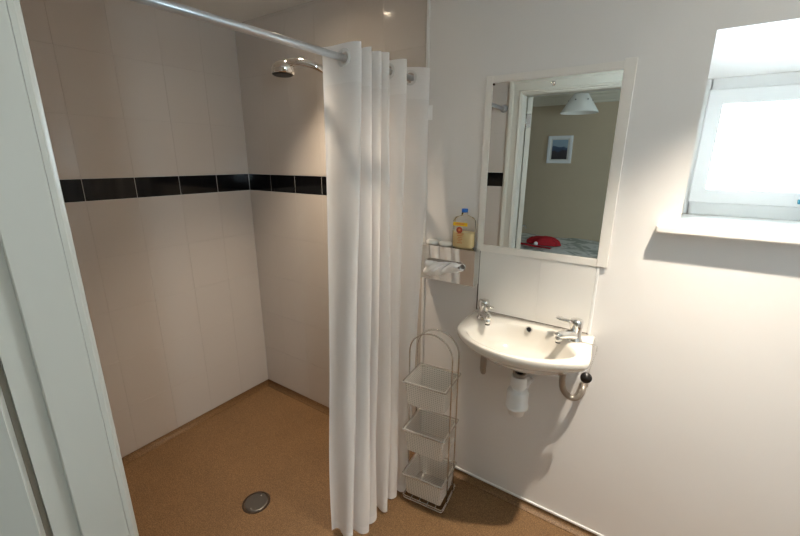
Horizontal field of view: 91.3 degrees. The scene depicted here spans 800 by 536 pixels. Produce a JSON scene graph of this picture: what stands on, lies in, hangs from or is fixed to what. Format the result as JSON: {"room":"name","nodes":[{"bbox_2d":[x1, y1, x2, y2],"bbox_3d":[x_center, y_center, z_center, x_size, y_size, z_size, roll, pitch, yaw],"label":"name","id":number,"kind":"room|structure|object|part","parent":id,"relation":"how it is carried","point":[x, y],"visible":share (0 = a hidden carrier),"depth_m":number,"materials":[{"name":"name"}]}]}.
{"room":"bathroom","nodes":[
{"label":"bathroom","id":0,"kind":"room"},
{"bbox_2d":[19,0,267,457],"bbox_3d":[-1.330,-0.118,1.998,0.102,2.292,1.285,10,18,33],"label":"wall","id":1,"kind":"structure","parent":0,"point":[142,105],"depth_m":2.00,"materials":[{"name":"beige tile"}]},
{"bbox_2d":[122,379,268,465],"bbox_3d":[-1.279,0.945,2.254,0.030,0.032,1.285,10,18,33],"label":"baseboard","id":2,"kind":"structure","parent":1,"relation":"attached to","point":[178,431],"depth_m":2.31,"materials":[{"name":"plastic"}]},
{"bbox_2d":[170,0,312,21],"bbox_3d":[0.085,-0.977,0.729,3.450,0.050,1.450,10,18,33],"label":"ceiling","id":3,"kind":"structure","parent":0,"point":[237,10],"depth_m":1.92,"materials":[{"name":"white paint"}]},
{"bbox_2d":[124,386,574,535],"bbox_3d":[0.063,1.248,1.323,3.450,0.050,1.400,10,18,33],"label":"floor","id":4,"kind":"structure","parent":0,"point":[197,482],"depth_m":1.89,"materials":[{"name":"plastic"}]},
{"bbox_2d":[242,491,269,513],"bbox_3d":[-0.664,1.081,1.809,0.124,0.006,0.124,10,18,33],"label":"floor drain","id":5,"kind":"object","parent":4,"relation":"on","point":[256,501],"visible":1,"depth_m":1.80,"materials":[{"name":"silver metal"}]},
{"bbox_2d":[402,329,460,513],"bbox_3d":[0.139,0.668,1.747,0.204,0.836,0.185,8,17,27],"label":"wire rack","id":6,"kind":"object","parent":4,"relation":"on","point":[424,332],"visible":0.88,"depth_m":1.73,"materials":[{"name":"silver metal"}]},
{"bbox_2d":[403,453,452,505],"bbox_3d":[0.138,0.984,1.834,0.192,0.116,0.171,8,17,27],"label":"storage basket","id":7,"kind":"object","parent":6,"relation":"in","point":[415,487],"visible":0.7,"depth_m":1.85,"materials":[{"name":"white plastic"}]},
{"bbox_2d":[403,408,454,461],"bbox_3d":[0.139,0.756,1.771,0.192,0.116,0.171,8,17,27],"label":"storage basket","id":8,"kind":"object","parent":6,"relation":"in","point":[421,444],"visible":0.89,"depth_m":1.78,"materials":[{"name":"white metal"}]},
{"bbox_3d":[0.140,1.058,1.859,0.204,0.023,0.177,8,17,27],"label":"frame","id":9,"kind":"part","parent":6,"relation":"part of","materials":[{"name":"silver metal"}]},
{"bbox_2d":[404,364,459,414],"bbox_3d":[0.139,0.529,1.708,0.192,0.116,0.171,8,17,27],"label":"storage basket","id":10,"kind":"object","parent":6,"relation":"in","point":[434,403],"visible":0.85,"depth_m":1.69,"materials":[{"name":"white metal"}]},
{"bbox_2d":[234,0,799,535],"bbox_3d":[0.577,-0.061,1.742,3.950,2.352,0.420,10,18,33],"label":"wall","id":11,"kind":"structure","parent":0,"point":[686,422],"depth_m":1.42,"materials":[{"name":"paint"}]},
{"bbox_2d":[130,0,413,80],"bbox_3d":[-0.312,-0.655,1.137,0.052,0.075,1.287,12,19,37],"label":"rail","id":12,"kind":"object","parent":11,"relation":"attached to","point":[167,5],"visible":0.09,"depth_m":1.01,"materials":[{"name":"grey metal"}]},
{"bbox_2d":[322,41,432,535],"bbox_3d":[-0.093,0.153,1.616,0.216,1.891,0.567,10,18,33],"label":"shower curtain","id":13,"kind":"object","parent":12,"relation":"hanging from","point":[376,121],"visible":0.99,"depth_m":1.53,"materials":[{"name":"white fabric"}]},
{"bbox_2d":[271,58,322,77],"bbox_3d":[-0.240,-0.270,1.657,0.499,1.067,0.164,-10,19,-33],"label":"shower","id":14,"kind":"object","parent":11,"relation":"attached to","point":[285,68],"visible":0.43,"depth_m":1.40,"materials":[{"name":"silver metal"}]},
{"bbox_3d":[-0.242,-0.673,1.517,0.399,0.216,0.119,-11,19,-35],"label":"handle","id":15,"kind":"part","parent":14,"relation":"part of","materials":[{"name":"silver metal"}]},
{"bbox_2d":[420,0,430,433],"bbox_3d":[0.110,-0.093,1.795,0.014,2.222,0.006,10,18,33],"label":"trim","id":16,"kind":"structure","parent":11,"relation":"attached to","point":[428,1],"depth_m":1.76,"materials":[{"name":"white plastic"}]},
{"bbox_2d":[268,379,597,535],"bbox_3d":[0.447,1.060,1.859,3.350,0.032,0.030,10,18,33],"label":"baseboard","id":17,"kind":"structure","parent":11,"relation":"attached to","point":[519,503],"depth_m":1.85,"materials":[{"name":"plastic"}]},
{"bbox_2d":[421,241,479,286],"bbox_3d":[0.202,-0.018,1.694,0.268,0.152,0.096,10,18,33],"label":"dispenser","id":18,"kind":"object","parent":11,"relation":"attached to","point":[450,264],"visible":1,"depth_m":1.66,"materials":[{"name":"silver metal"}]},
{"bbox_2d":[426,239,438,244],"bbox_3d":[0.145,-0.116,1.726,0.061,0.019,0.049,10,18,33],"label":"soap bar","id":19,"kind":"object","parent":18,"relation":"on","point":[429,241],"visible":1,"depth_m":1.71,"materials":[{"name":"white"}]},
{"bbox_2d":[439,241,451,245],"bbox_3d":[0.198,-0.106,1.691,0.061,0.019,0.049,10,18,33],"label":"soap bar","id":20,"kind":"object","parent":18,"relation":"on","point":[442,243],"visible":0.98,"depth_m":1.67,"materials":[{"name":"white"}]},
{"bbox_2d":[452,208,475,249],"bbox_3d":[0.266,-0.164,1.628,0.094,0.165,0.052,10,18,33],"label":"soap bottle","id":21,"kind":"object","parent":18,"relation":"on","point":[461,239],"visible":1,"depth_m":1.62,"materials":[{"name":"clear plastic"}]},
{"bbox_2d":[441,461,603,535],"bbox_3d":[0.976,1.133,1.523,2.088,0.010,0.007,10,18,33],"label":"trim","id":22,"kind":"structure","parent":11,"relation":"attached to","point":[456,467],"depth_m":1.77,"materials":[{"name":"white plastic"}]},
{"bbox_2d":[457,298,594,417],"bbox_3d":[0.443,0.378,1.481,0.496,0.427,0.347,10,18,33],"label":"basin","id":23,"kind":"object","parent":11,"relation":"attached to","point":[523,347],"visible":1,"depth_m":1.49,"materials":[{"name":"white ceramic"}]},
{"bbox_2d":[477,298,493,325],"bbox_3d":[0.340,0.178,1.564,0.091,0.085,0.117,10,18,33],"label":"tap","id":24,"kind":"object","parent":23,"relation":"on","point":[484,318],"depth_m":1.57,"materials":[{"name":"silver metal"}]},
{"bbox_3d":[0.443,0.317,1.463,0.491,0.128,0.340,10,18,33],"label":"basin bowl","id":25,"kind":"part","parent":23,"relation":"part of","materials":[{"name":"white ceramic"}]},
{"bbox_2d":[554,316,583,343],"bbox_3d":[0.594,0.226,1.393,0.098,0.085,0.121,10,18,33],"label":"tap","id":26,"kind":"object","parent":23,"relation":"on","point":[572,335],"depth_m":1.39,"materials":[{"name":"silver metal"}]},
{"bbox_2d":[580,342,597,382],"bbox_3d":[0.660,0.339,1.397,0.064,0.144,0.032,13,20,38],"label":"plug","id":27,"kind":"object","parent":23,"relation":"hanging from","point":[585,377],"visible":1,"depth_m":1.39,"materials":[{"name":"black rubber"}]},
{"bbox_3d":[0.663,0.318,1.397,0.064,0.105,0.021,14,21,42],"label":"chain","id":28,"kind":"part","parent":27,"relation":"part of","materials":[{"name":"silver metal"}]},
{"bbox_2d":[476,251,599,334],"bbox_3d":[0.523,0.088,1.552,0.457,0.263,0.009,10,18,33],"label":"tile backsplash","id":29,"kind":"structure","parent":11,"relation":"attached to","point":[535,290],"depth_m":1.53,"materials":[{"name":"white tile"}]},
{"bbox_3d":[0.708,0.122,1.432,0.010,0.262,0.009,10,18,33],"label":"edge trim","id":30,"kind":"part","parent":29,"relation":"part of","materials":[{"name":"white plastic"}]},
{"bbox_2d":[477,57,637,267],"bbox_3d":[0.527,-0.361,1.421,0.489,0.671,0.017,10,18,33],"label":"wall mirror","id":31,"kind":"object","parent":11,"relation":"attached to","point":[554,140],"visible":0.98,"depth_m":1.40,"materials":[{"name":"mirror"}]},
{"bbox_2d":[655,213,799,244],"bbox_3d":[1.289,-0.099,1.156,0.890,0.027,0.382,10,18,33],"label":"window sill","id":32,"kind":"structure","parent":11,"relation":"attached to","point":[777,231],"depth_m":1.20,"materials":[{"name":"white paint"}]},
{"bbox_2d":[682,71,799,220],"bbox_3d":[1.399,-0.382,1.246,0.768,0.475,0.110,10,18,33],"label":"window","id":33,"kind":"structure","parent":11,"relation":"in","point":[776,88],"depth_m":1.38,"materials":[{"name":"white plastic"}]},
{"bbox_3d":[-0.293,0.294,0.507,3.450,2.322,0.115,10,18,33],"label":"wall","id":34,"kind":"structure","parent":0,"visible":0},
{"bbox_2d":[0,0,138,535],"bbox_3d":[-0.160,0.398,0.442,1.391,2.057,0.157,10,18,33],"label":"door frame","id":35,"kind":"structure","parent":34,"relation":"in","point":[52,383],"depth_m":0.71,"materials":[{"name":"beige paint"}]},
{"bbox_2d":[0,386,45,535],"bbox_3d":[-1.133,0.471,0.360,1.179,1.941,0.155,-12,19,-37],"label":"door leaf","id":36,"kind":"structure","parent":35,"relation":"attached to","point":[19,513],"depth_m":0.69,"materials":[{"name":"beige paint"}]},
{"bbox_3d":[-0.198,0.412,0.387,1.391,2.057,0.021,10,18,33],"label":"casing","id":37,"kind":"part","parent":35,"relation":"part of","materials":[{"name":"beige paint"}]}
]}

